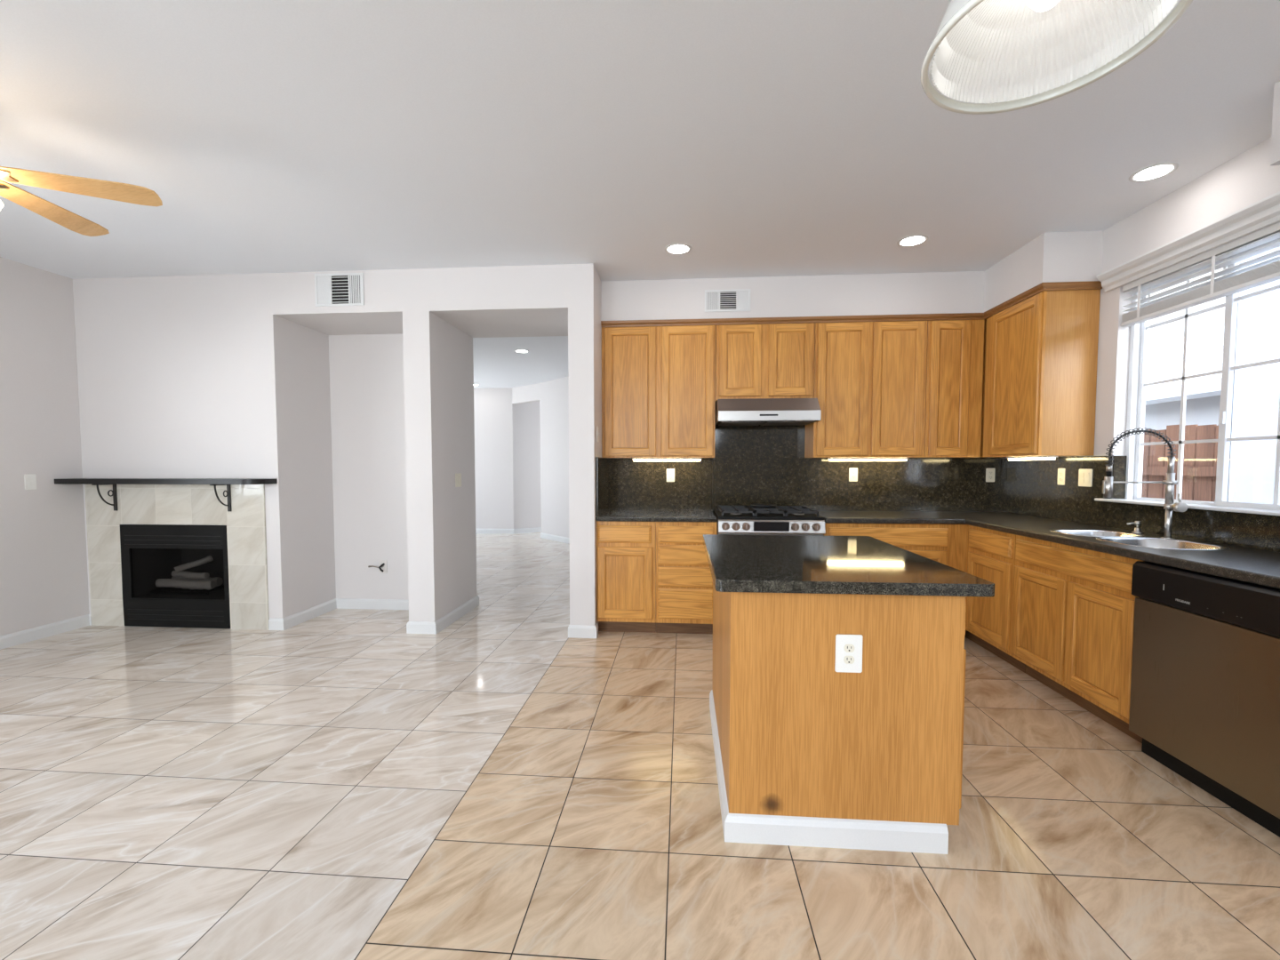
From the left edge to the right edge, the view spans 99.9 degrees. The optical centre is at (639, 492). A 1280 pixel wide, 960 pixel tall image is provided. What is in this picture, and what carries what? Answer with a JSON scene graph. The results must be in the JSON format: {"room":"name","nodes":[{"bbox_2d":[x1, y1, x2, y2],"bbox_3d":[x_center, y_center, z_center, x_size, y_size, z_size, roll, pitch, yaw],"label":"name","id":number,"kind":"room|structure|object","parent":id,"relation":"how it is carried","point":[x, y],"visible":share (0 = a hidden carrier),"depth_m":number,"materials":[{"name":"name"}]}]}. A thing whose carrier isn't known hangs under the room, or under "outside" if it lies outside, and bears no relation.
{"room":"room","nodes":[
{"label":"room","id":0,"kind":"room"},
{"bbox_2d":[0,256,89,636],"bbox_3d":[-4.781,-0.152,1.248,0.150,2.760,7.750,0,3,4],"label":"wall","id":1,"kind":"structure","parent":0,"point":[44,575],"depth_m":4.02,"materials":[{"name":"paint"}]},
{"bbox_2d":[24,473,36,489],"bbox_3d":[-4.488,-0.076,3.965,0.010,0.114,0.070,0,3,4],"label":"light switch","id":2,"kind":"object","parent":1,"relation":"attached to","point":[30,480],"visible":1,"depth_m":3.96,"materials":[{"name":"white plastic"}]},
{"bbox_2d":[0,614,91,649],"bbox_3d":[-4.726,1.200,0.908,0.025,0.092,6.950,0,3,4],"label":"baseboard","id":3,"kind":"structure","parent":1,"relation":"attached to","point":[23,636],"depth_m":4.04,"materials":[{"name":"white paint"}]},
{"bbox_2d":[72,272,335,618],"bbox_3d":[-3.607,-0.317,4.637,1.660,2.760,0.800,0,3,4],"label":"wall","id":4,"kind":"structure","parent":0,"point":[179,376],"depth_m":4.23,"materials":[{"name":"paint"}]},
{"bbox_2d":[54,478,277,484],"bbox_3d":[-3.650,-0.085,4.148,1.648,0.040,0.200,0,3,4],"label":"mantel shelf","id":5,"kind":"object","parent":4,"relation":"attached to","point":[62,481],"visible":1,"depth_m":4.06,"materials":[{"name":"wood"}]},
{"bbox_2d":[120,524,230,628],"bbox_3d":[-3.680,0.656,4.515,0.908,0.819,0.490,0,3,4],"label":"fireplace insert","id":6,"kind":"object","parent":4,"relation":"in","point":[149,553],"visible":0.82,"depth_m":4.30,"materials":[{"name":"black metal"}]},
{"bbox_2d":[155,578,215,590],"bbox_3d":[-3.761,0.761,4.457,0.477,0.088,0.088,0,3,4],"label":"log","id":7,"kind":"object","parent":6,"relation":"on","point":[177,583],"visible":1,"depth_m":4.43,"materials":[{"name":"wood"}]},
{"bbox_2d":[171,570,209,579],"bbox_3d":[-3.758,0.692,4.496,0.361,0.062,0.064,1,3,15],"label":"log","id":8,"kind":"object","parent":7,"relation":"on","point":[186,574],"visible":0.96,"depth_m":4.47,"materials":[{"name":"wood"}]},
{"bbox_2d":[173,555,213,572],"bbox_3d":[-3.748,0.602,4.523,0.261,0.121,0.058,-2,3,-36],"label":"log","id":9,"kind":"object","parent":8,"relation":"on","point":[209,558],"visible":1,"depth_m":4.51,"materials":[{"name":"wood"}]},
{"bbox_2d":[171,576,223,586],"bbox_3d":[-3.761,0.752,4.569,0.417,0.095,0.092,0,3,4],"label":"log","id":10,"kind":"object","parent":6,"relation":"on","point":[219,581],"visible":0.23,"depth_m":4.54,"materials":[{"name":"wood"}]},
{"bbox_2d":[84,484,269,630],"bbox_3d":[-3.682,0.506,4.275,1.517,1.150,0.012,0,3,4],"label":"fireplace surround","id":11,"kind":"object","parent":4,"relation":"attached to","point":[137,504],"visible":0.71,"depth_m":4.25,"materials":[{"name":"tile"}]},
{"bbox_2d":[91,484,117,510],"bbox_3d":[-4.179,0.041,4.204,0.024,0.216,0.162,0,3,4],"label":"bracket","id":12,"kind":"object","parent":11,"relation":"attached to","point":[114,492],"visible":0.91,"depth_m":4.27,"materials":[{"name":"metal"}]},
{"bbox_2d":[209,484,231,511],"bbox_3d":[-3.215,0.045,4.128,0.024,0.216,0.162,0,3,4],"label":"bracket","id":13,"kind":"object","parent":11,"relation":"attached to","point":[228,488],"visible":0.92,"depth_m":4.19,"materials":[{"name":"metal"}]},
{"bbox_2d":[328,333,408,599],"bbox_3d":[-2.238,-0.173,4.888,1.030,2.448,0.200,0,3,4],"label":"wall niche","id":14,"kind":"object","parent":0,"point":[367,388],"visible":0.5,"depth_m":4.80,"materials":[{"name":"paint"}]},
{"bbox_2d":[268,595,479,634],"bbox_3d":[-2.208,1.019,4.617,1.361,0.092,0.878,0,3,4],"label":"baseboard","id":15,"kind":"structure","parent":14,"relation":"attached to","point":[435,628],"depth_m":4.58,"materials":[{"name":"white paint"}]},
{"bbox_2d":[368,560,387,573],"bbox_3d":[-2.345,0.669,4.808,0.149,0.114,0.057,0,3,4],"label":"outlet","id":16,"kind":"object","parent":14,"relation":"attached to","point":[383,565],"visible":1,"depth_m":4.83,"materials":[{"name":"white plastic"}]},
{"bbox_2d":[402,311,477,622],"bbox_3d":[-1.647,-0.155,4.516,0.207,2.448,0.850,0,3,4],"label":"wall pillar","id":17,"kind":"structure","parent":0,"point":[439,416],"depth_m":4.18,"materials":[{"name":"paint"}]},
{"bbox_2d":[455,473,461,487],"bbox_3d":[-1.535,-0.103,4.555,0.010,0.114,0.116,0,3,4],"label":"light switch","id":18,"kind":"object","parent":17,"relation":"attached to","point":[458,476],"visible":1,"depth_m":4.54,"materials":[{"name":"beige plastic"}]},
{"bbox_2d":[473,387,513,528],"bbox_3d":[-3.897,-0.597,10.381,3.000,2.760,0.120,0,3,4],"label":"wall","id":19,"kind":"structure","parent":0,"point":[492,407],"depth_m":10.23,"materials":[{"name":"paint"}]},
{"bbox_2d":[475,527,541,534],"bbox_3d":[-3.328,0.736,10.424,3.830,0.092,0.524,0,3,-6],"label":"baseboard","id":20,"kind":"structure","parent":19,"relation":"attached to","point":[536,529],"depth_m":10.30,"materials":[{"name":"white paint"}]},
{"bbox_2d":[512,400,541,528],"bbox_3d":[-1.672,-0.607,10.583,1.613,2.760,0.704,0,3,-1],"label":"wall","id":21,"kind":"structure","parent":0,"point":[526,417],"depth_m":10.37,"materials":[{"name":"paint"}]},
{"bbox_2d":[512,376,569,537],"bbox_3d":[-0.875,-0.511,8.611,0.201,2.760,4.469,-2,4,-41],"label":"wall","id":22,"kind":"structure","parent":0,"point":[553,396],"depth_m":9.28,"materials":[{"name":"paint"}]},
{"bbox_2d":[540,532,569,543],"bbox_3d":[-0.653,0.839,8.328,0.014,0.092,3.536,-2,4,-40],"label":"baseboard","id":23,"kind":"structure","parent":22,"relation":"attached to","point":[551,537],"depth_m":9.29,"materials":[{"name":"white paint"}]},
{"bbox_2d":[568,263,601,625],"bbox_3d":[-0.400,-0.306,4.410,0.190,2.760,0.850,0,3,4],"label":"wall pier","id":24,"kind":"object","parent":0,"point":[584,281],"visible":0.79,"depth_m":3.99,"materials":[{"name":"paint"}]},
{"bbox_2d":[568,623,598,638],"bbox_3d":[-0.182,1.027,4.458,0.654,0.092,0.878,0,3,4],"label":"baseboard","id":25,"kind":"object","parent":24,"relation":"attached to","point":[575,631],"visible":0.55,"depth_m":4.04,"materials":[{"name":"white paint"}]},
{"bbox_2d":[596,426,599,441],"bbox_3d":[-0.318,-0.442,4.121,0.016,0.114,0.070,0,3,4],"label":"light switch","id":26,"kind":"object","parent":24,"relation":"attached to","point":[597,428],"visible":1,"depth_m":4.11,"materials":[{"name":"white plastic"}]},
{"bbox_2d":[595,456,609,515],"bbox_3d":[-0.298,-0.058,4.364,0.019,0.440,0.649,0,3,4],"label":"backsplash","id":27,"kind":"structure","parent":24,"relation":"attached to","point":[602,464],"depth_m":4.25,"materials":[{"name":"black stone"}]},
{"bbox_2d":[0,531,1279,959],"bbox_3d":[-1.396,1.137,4.183,8.970,0.100,14.400,0,3,4],"label":"floor","id":28,"kind":"structure","parent":0,"point":[499,783],"depth_m":1.99,"materials":[{"name":"beige tile"}]},
{"bbox_2d":[596,520,655,632],"bbox_3d":[-0.085,0.641,4.367,0.448,0.872,0.619,0,3,4],"label":"base cabinet","id":29,"kind":"object","parent":28,"relation":"on","point":[626,551],"visible":0.95,"depth_m":4.07,"materials":[{"name":"brown wood"}]},
{"bbox_2d":[656,521,716,633],"bbox_3d":[0.367,0.643,4.331,0.455,0.872,0.619,0,3,4],"label":"base cabinet","id":30,"kind":"object","parent":28,"relation":"on","point":[684,577],"visible":0.71,"depth_m":4.03,"materials":[{"name":"brown wood"}]},
{"bbox_2d":[595,509,717,522],"bbox_3d":[0.144,0.185,4.333,0.907,0.040,0.663,0,3,4],"label":"countertop","id":31,"kind":"structure","parent":30,"relation":"on","point":[611,515],"depth_m":4.05,"materials":[{"name":"black stone"}]},
{"bbox_2d":[712,505,825,535],"bbox_3d":[0.981,0.605,4.242,0.768,0.956,0.707,0,3,4],"label":"gas range","id":32,"kind":"object","parent":28,"relation":"on","point":[737,520],"visible":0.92,"depth_m":3.94,"materials":[{"name":"silver metal"}]},
{"bbox_2d":[735,534,791,535],"bbox_3d":[0.957,0.598,3.939,0.758,0.570,0.101,0,3,4],"label":"oven","id":33,"kind":"object","parent":32,"relation":"in","point":[735,534],"depth_m":3.96,"materials":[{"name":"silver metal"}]},
{"bbox_2d":[751,504,776,508],"bbox_3d":[0.998,0.110,4.346,0.206,0.022,0.206,0,3,4],"label":"griddle","id":34,"kind":"object","parent":32,"relation":"on","point":[761,506],"visible":1,"depth_m":4.29,"materials":[{"name":"metal"}]},
{"bbox_2d":[712,509,824,519],"bbox_3d":[0.984,0.175,4.255,0.768,0.021,0.640,0,3,4],"label":"cooktop","id":35,"kind":"object","parent":32,"relation":"in","point":[720,516],"depth_m":3.96,"materials":[{"name":"black metal"}]},
{"bbox_2d":[709,582,966,854],"bbox_3d":[0.727,0.741,2.316,0.795,0.872,1.046,0,3,4],"label":"kitchen island","id":36,"kind":"object","parent":28,"relation":"on","point":[808,753],"visible":0.87,"depth_m":1.81,"materials":[{"name":"brown wood"}]},
{"bbox_2d":[702,534,994,596],"bbox_3d":[0.740,0.282,2.336,0.888,0.040,1.190,0,3,4],"label":"island countertop","id":37,"kind":"structure","parent":36,"relation":"on","point":[751,564],"depth_m":1.96,"materials":[{"name":"black stone"}]},
{"bbox_2d":[834,634,862,672],"bbox_3d":[0.697,0.538,1.795,0.087,0.128,0.009,0,3,4],"label":"wall outlet","id":38,"kind":"object","parent":36,"relation":"attached to","point":[848,647],"visible":1,"depth_m":1.79,"materials":[{"name":"white plastic"}]},
{"bbox_2d":[843,656,854,663],"bbox_3d":[0.697,0.558,1.793,0.034,0.027,0.002,0,3,4],"label":"receptacle","id":39,"kind":"object","parent":38,"relation":"attached to","point":[847,660],"depth_m":1.79,"materials":[{"name":"white plastic"}]},
{"bbox_2d":[843,644,854,652],"bbox_3d":[0.697,0.519,1.791,0.034,0.027,0.002,0,3,4],"label":"receptacle","id":40,"kind":"object","parent":38,"relation":"attached to","point":[847,648],"depth_m":1.79,"materials":[{"name":"white plastic"}]},
{"bbox_2d":[823,522,968,622],"bbox_3d":[1.878,0.649,4.213,1.010,0.872,0.619,0,3,4],"label":"base cabinet","id":41,"kind":"object","parent":28,"relation":"on","point":[945,544],"visible":0.14,"depth_m":3.88,"materials":[{"name":"brown wood"}]},
{"bbox_2d":[816,510,1279,588],"bbox_3d":[2.051,0.260,2.783,1.580,0.040,3.458,0,3,4],"label":"countertop","id":42,"kind":"structure","parent":41,"relation":"on","point":[1243,564],"depth_m":2.74,"materials":[{"name":"black stone"}]},
{"bbox_2d":[1126,520,1143,534],"bbox_3d":[2.762,0.195,3.006,0.080,0.068,0.048,0,3,4],"label":"soap dispenser","id":43,"kind":"object","parent":42,"relation":"on","point":[1137,530],"visible":1,"depth_m":3.00,"materials":[{"name":"silver metal"}]},
{"bbox_2d":[1049,529,1229,550],"bbox_3d":[2.538,0.360,2.793,0.403,0.246,0.753,0,3,4],"label":"sink","id":44,"kind":"object","parent":42,"relation":"in","point":[1111,536],"visible":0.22,"depth_m":2.81,"materials":[{"name":"silver metal"}]},
{"bbox_2d":[1102,427,1187,539],"bbox_3d":[2.579,-0.045,2.758,0.352,0.572,0.102,0,3,4],"label":"spring faucet","id":45,"kind":"object","parent":42,"relation":"on","point":[1169,505],"visible":1,"depth_m":2.77,"materials":[{"name":"silver metal"}]},
{"bbox_2d":[964,525,1025,672],"bbox_3d":[2.634,0.664,3.894,0.584,0.872,1.153,0,3,4],"label":"base cabinet","id":46,"kind":"object","parent":28,"relation":"on","point":[991,553],"visible":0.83,"depth_m":3.54,"materials":[{"name":"brown wood"}]},
{"bbox_2d":[1011,535,1142,743],"bbox_3d":[2.550,0.715,2.859,0.579,0.872,0.915,0,3,4],"label":"base cabinet","id":47,"kind":"object","parent":28,"relation":"on","point":[1073,607],"visible":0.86,"depth_m":2.79,"materials":[{"name":"brown wood"}]},
{"bbox_2d":[1128,560,1279,837],"bbox_3d":[2.468,0.755,2.062,0.597,0.868,0.676,0,3,4],"label":"dishwasher","id":48,"kind":"object","parent":28,"relation":"on","point":[1204,702],"visible":1,"depth_m":2.06,"materials":[{"name":"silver metal"}]},
{"bbox_2d":[0,0,1279,388],"bbox_3d":[-1.394,-1.731,4.068,8.970,0.120,14.350,0,3,4],"label":"ceiling","id":49,"kind":"structure","parent":0,"point":[761,138],"depth_m":2.38,"materials":[{"name":"paint"}]},
{"bbox_2d":[0,166,162,236],"bbox_3d":[-2.769,-1.362,2.186,1.217,0.432,1.223,0,3,4],"label":"ceiling fan","id":50,"kind":"object","parent":49,"relation":"hanging from","point":[106,189],"visible":1,"depth_m":2.36,"materials":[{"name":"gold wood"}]},
{"bbox_2d":[514,349,528,352],"bbox_3d":[-1.515,-1.804,6.895,0.184,0.008,0.184,0,3,4],"label":"recessed light","id":51,"kind":"object","parent":49,"relation":"in","point":[517,350],"visible":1,"depth_m":6.89,"materials":[{"name":"white paint"}]},
{"bbox_2d":[664,243,691,254],"bbox_3d":[0.259,-1.646,3.650,0.184,0.008,0.184,0,3,4],"label":"recessed light","id":52,"kind":"object","parent":49,"relation":"in","point":[675,248],"visible":1,"depth_m":3.64,"materials":[{"name":"white paint"}]},
{"bbox_2d":[896,234,928,247],"bbox_3d":[1.781,-1.640,3.518,0.184,0.008,0.184,0,3,4],"label":"recessed light","id":53,"kind":"object","parent":49,"relation":"in","point":[916,239],"visible":1,"depth_m":3.51,"materials":[{"name":"white paint"}]},
{"bbox_2d":[920,0,1192,114],"bbox_3d":[0.749,-1.174,0.978,0.409,0.690,0.409,0,3,4],"label":"pendant lamp","id":54,"kind":"object","parent":49,"relation":"hanging from","point":[987,52],"visible":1,"depth_m":1.10,"materials":[{"name":"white glass"}]},
{"bbox_2d":[1128,161,1179,182],"bbox_3d":[2.573,-1.600,2.698,0.184,0.008,0.184,0,3,4],"label":"recessed light","id":55,"kind":"object","parent":49,"relation":"in","point":[1151,172],"visible":1,"depth_m":2.69,"materials":[{"name":"white paint"}]},
{"bbox_2d":[272,231,1103,337],"bbox_3d":[0.077,-1.517,4.168,5.750,0.318,1.140,0,3,4],"label":"soffit","id":56,"kind":"structure","parent":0,"point":[1051,257],"depth_m":4.10,"materials":[{"name":"paint"}]},
{"bbox_2d":[314,272,364,306],"bbox_3d":[-2.272,-1.531,4.067,0.382,0.240,0.008,0,3,4],"label":"air vent","id":57,"kind":"object","parent":56,"relation":"in","point":[341,289],"visible":1,"depth_m":4.07,"materials":[{"name":"white metal"}]},
{"bbox_2d":[704,288,750,311],"bbox_3d":[0.686,-1.502,4.217,0.355,0.168,0.008,0,3,4],"label":"air vent","id":58,"kind":"object","parent":56,"relation":"in","point":[738,300],"visible":1,"depth_m":4.22,"materials":[{"name":"white metal"}]},
{"bbox_2d":[1002,136,1279,471],"bbox_3d":[2.751,-0.121,0.606,0.150,2.760,7.650,0,3,4],"label":"wall","id":59,"kind":"structure","parent":0,"point":[1248,178],"depth_m":3.07,"materials":[{"name":"paint"}]},
{"bbox_2d":[980,289,1100,457],"bbox_3d":[2.758,-0.801,3.914,0.354,1.085,0.985,0,3,4],"label":"upper cabinet","id":60,"kind":"object","parent":59,"relation":"attached to","point":[1040,353],"visible":0.98,"depth_m":3.45,"materials":[{"name":"brown wood"}]},
{"bbox_2d":[1006,456,1058,460],"bbox_3d":[2.701,-0.235,3.723,0.060,0.026,0.460,0,3,4],"label":"light","id":61,"kind":"object","parent":60,"relation":"attached to","point":[1028,458],"visible":0.98,"depth_m":3.67,"materials":[{"name":"white plastic"}]},
{"bbox_2d":[1008,457,1055,460],"bbox_3d":[2.701,-0.230,3.723,0.040,0.015,0.444,0,3,4],"label":"diffuser","id":62,"kind":"object","parent":61,"relation":"attached to","point":[1009,459],"depth_m":3.71,"materials":[{"name":"white plastic"}]},
{"bbox_2d":[999,456,1111,527],"bbox_3d":[2.921,-0.033,3.866,0.019,0.438,1.137,0,3,4],"label":"backsplash","id":63,"kind":"structure","parent":59,"relation":"attached to","point":[1031,488],"depth_m":3.77,"materials":[{"name":"black stone"}]},
{"bbox_2d":[1057,468,1065,485],"bbox_3d":[2.894,-0.108,3.699,0.009,0.114,0.070,0,3,4],"label":"wall outlet","id":64,"kind":"object","parent":63,"relation":"attached to","point":[1061,472],"visible":1,"depth_m":3.69,"materials":[{"name":"beige plastic"}]},
{"bbox_2d":[1078,468,1092,487],"bbox_3d":[2.877,-0.095,3.480,0.010,0.114,0.116,0,3,4],"label":"light switch","id":65,"kind":"object","parent":63,"relation":"attached to","point":[1084,475],"visible":1,"depth_m":3.47,"materials":[{"name":"beige plastic"}]},
{"bbox_2d":[1112,456,1127,498],"bbox_3d":[2.921,-0.093,3.283,0.068,0.260,0.013,0,3,4],"label":"backsplash","id":66,"kind":"structure","parent":59,"relation":"attached to","point":[1119,466],"depth_m":3.28,"materials":[{"name":"black stone"}]},
{"bbox_2d":[1094,498,1279,515],"bbox_3d":[2.850,0.089,2.732,0.124,0.042,1.260,0,3,4],"label":"trim","id":67,"kind":"structure","parent":59,"relation":"attached to","point":[1121,500],"depth_m":2.65,"materials":[{"name":"white paint"}]},
{"bbox_2d":[1096,191,1279,291],"bbox_3d":[2.807,-1.258,2.680,0.072,0.101,1.300,0,3,4],"label":"window valance","id":68,"kind":"object","parent":59,"relation":"attached to","point":[1265,212],"visible":1,"depth_m":2.70,"materials":[{"name":"white paint"}]},
{"bbox_2d":[1106,501,1279,551],"bbox_3d":[2.786,0.191,2.150,0.019,0.158,2.320,0,3,4],"label":"backsplash","id":69,"kind":"structure","parent":59,"relation":"attached to","point":[1253,531],"depth_m":2.68,"materials":[{"name":"black stone"}]},
{"bbox_2d":[1124,238,1279,511],"bbox_3d":[2.946,-0.553,2.694,0.082,1.330,1.140,0,3,4],"label":"window","id":70,"kind":"structure","parent":59,"relation":"in","point":[1248,458],"depth_m":2.66,"materials":[{"name":"white plastic"}]},
{"bbox_2d":[1140,279,1224,499],"bbox_3d":[2.980,-0.565,2.949,0.012,1.210,0.513,0,3,4],"label":"grille","id":71,"kind":"object","parent":70,"relation":"attached to","point":[1145,325],"depth_m":2.97,"materials":[{"name":"white plastic"}]},
{"bbox_2d":[1120,221,1279,326],"bbox_3d":[2.874,-1.092,2.673,0.056,0.244,1.110,0,3,4],"label":"window blind","id":72,"kind":"object","parent":70,"relation":"attached to","point":[1268,271],"visible":1,"depth_m":2.71,"materials":[{"name":"white paint"}]},
{"bbox_2d":[1226,284,1279,504],"bbox_3d":[2.909,-0.540,2.430,0.012,1.210,0.476,0,3,4],"label":"grille","id":73,"kind":"object","parent":70,"relation":"attached to","point":[1234,300],"depth_m":2.66,"materials":[{"name":"white plastic"}]},
{"bbox_2d":[1270,80,1279,165],"bbox_3d":[2.580,-1.396,1.554,0.350,0.305,1.035,0,3,4],"label":"trim","id":74,"kind":"structure","parent":59,"relation":"attached to","point":[1275,151],"depth_m":2.07,"materials":[{"name":"paint"}]},
{"bbox_3d":[1.427,-0.316,4.617,3.420,2.760,0.150,0,3,4],"label":"wall","id":75,"kind":"structure","parent":0,"visible":0},
{"bbox_2d":[601,325,715,458],"bbox_3d":[0.157,-0.827,4.446,0.906,1.085,0.339,0,3,4],"label":"upper cabinet","id":76,"kind":"object","parent":75,"relation":"attached to","point":[659,382],"visible":0.98,"depth_m":4.29,"materials":[{"name":"brown wood"}]},
{"bbox_2d":[632,457,702,461],"bbox_3d":[0.225,-0.273,4.503,0.580,0.026,0.070,0,3,4],"label":"light","id":77,"kind":"object","parent":76,"relation":"attached to","point":[633,459],"visible":1,"depth_m":4.47,"materials":[{"name":"white plastic"}]},
{"bbox_2d":[632,459,700,461],"bbox_3d":[0.225,-0.268,4.504,0.560,0.015,0.054,0,3,4],"label":"diffuser","id":78,"kind":"object","parent":77,"relation":"attached to","point":[633,460],"depth_m":4.48,"materials":[{"name":"white plastic"}]},
{"bbox_2d":[600,280,1102,327],"bbox_3d":[1.294,-1.319,3.830,3.265,0.043,0.698,0,3,4],"label":"crown molding","id":79,"kind":"structure","parent":76,"relation":"attached to","point":[1092,284],"depth_m":4.12,"materials":[{"name":"brown wood"}]},
{"bbox_2d":[609,458,712,510],"bbox_3d":[0.179,-0.072,4.642,0.888,0.440,0.019,0,3,4],"label":"backsplash","id":80,"kind":"structure","parent":75,"relation":"attached to","point":[633,484],"depth_m":4.63,"materials":[{"name":"black stone"}]},
{"bbox_2d":[666,468,674,481],"bbox_3d":[0.263,-0.146,4.617,0.070,0.114,0.009,0,3,4],"label":"wall outlet","id":81,"kind":"object","parent":80,"relation":"attached to","point":[670,472],"visible":1,"depth_m":4.62,"materials":[{"name":"beige plastic"}]},
{"bbox_2d":[712,424,806,509],"bbox_3d":[1.010,0.196,4.589,0.775,1.540,0.019,0,3,4],"label":"backsplash","id":82,"kind":"structure","parent":75,"relation":"attached to","point":[759,464],"depth_m":4.56,"materials":[{"name":"black stone"}]},
{"bbox_2d":[715,322,815,401],"bbox_3d":[0.990,-1.048,4.370,0.758,0.635,0.339,0,3,4],"label":"upper cabinet","id":83,"kind":"object","parent":75,"relation":"attached to","point":[766,360],"visible":0.94,"depth_m":4.21,"materials":[{"name":"brown wood"}]},
{"bbox_2d":[715,398,820,425],"bbox_3d":[0.989,-0.635,4.283,0.763,0.180,0.494,0,3,4],"label":"range hood","id":84,"kind":"object","parent":83,"relation":"attached to","point":[745,412],"visible":0.95,"depth_m":4.07,"materials":[{"name":"silver metal"}]},
{"bbox_2d":[804,320,927,457],"bbox_3d":[1.790,-0.821,4.318,0.838,1.085,0.339,0,3,4],"label":"upper cabinet","id":85,"kind":"object","parent":75,"relation":"attached to","point":[870,377],"visible":0.98,"depth_m":4.16,"materials":[{"name":"brown wood"}]},
{"bbox_2d":[827,457,908,461],"bbox_3d":[1.849,-0.267,4.376,0.620,0.026,0.070,0,3,4],"label":"light","id":86,"kind":"object","parent":85,"relation":"attached to","point":[829,459],"visible":0.99,"depth_m":4.35,"materials":[{"name":"white plastic"}]},
{"bbox_2d":[829,459,906,461],"bbox_3d":[1.849,-0.262,4.376,0.600,0.015,0.054,0,3,4],"label":"diffuser","id":87,"kind":"object","parent":86,"relation":"attached to","point":[829,460],"depth_m":4.35,"materials":[{"name":"white plastic"}]},
{"bbox_2d":[805,457,1000,511],"bbox_3d":[2.176,-0.064,4.485,1.560,0.440,0.019,0,3,4],"label":"backsplash","id":88,"kind":"structure","parent":75,"relation":"attached to","point":[915,484],"depth_m":4.47,"materials":[{"name":"black stone"}]},
{"bbox_2d":[848,467,857,481],"bbox_3d":[1.784,-0.147,4.498,0.070,0.114,0.009,0,3,4],"label":"wall outlet","id":89,"kind":"object","parent":88,"relation":"attached to","point":[852,471],"visible":1,"depth_m":4.50,"materials":[{"name":"beige plastic"}]},
{"bbox_2d":[985,468,995,481],"bbox_3d":[2.874,-0.141,4.412,0.070,0.114,0.009,0,3,4],"label":"wall outlet","id":90,"kind":"object","parent":88,"relation":"attached to","point":[989,472],"visible":1,"depth_m":4.41,"materials":[{"name":"beige plastic"}]},
{"bbox_2d":[923,319,984,457],"bbox_3d":[2.417,-0.818,4.268,0.412,1.085,0.339,0,3,4],"label":"upper cabinet","id":91,"kind":"object","parent":75,"relation":"attached to","point":[955,348],"visible":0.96,"depth_m":4.11,"materials":[{"name":"brown wood"}]},
{"label":"outside","id":92,"kind":"structure","parent":0,"visible":0},
{"bbox_3d":[8.751,1.252,4.393,11.230,0.150,18.000,0,3,4],"label":"yard","id":93,"kind":"structure","parent":92,"visible":0},
{"bbox_2d":[1141,424,1218,501],"bbox_3d":[4.853,0.333,3.455,0.138,1.776,10.610,0,3,4],"label":"wooden fence","id":94,"kind":"object","parent":93,"relation":"on","point":[1199,471],"visible":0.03,"depth_m":4.93,"materials":[{"name":"brown wood"}]},
{"bbox_2d":[1144,326,1223,430],"bbox_3d":[9.643,-0.718,4.227,6.340,3.800,16.600,0,3,4],"label":"house","id":95,"kind":"structure","parent":93,"relation":"on","point":[1205,348],"depth_m":7.32,"materials":[{"name":"grey paint"}]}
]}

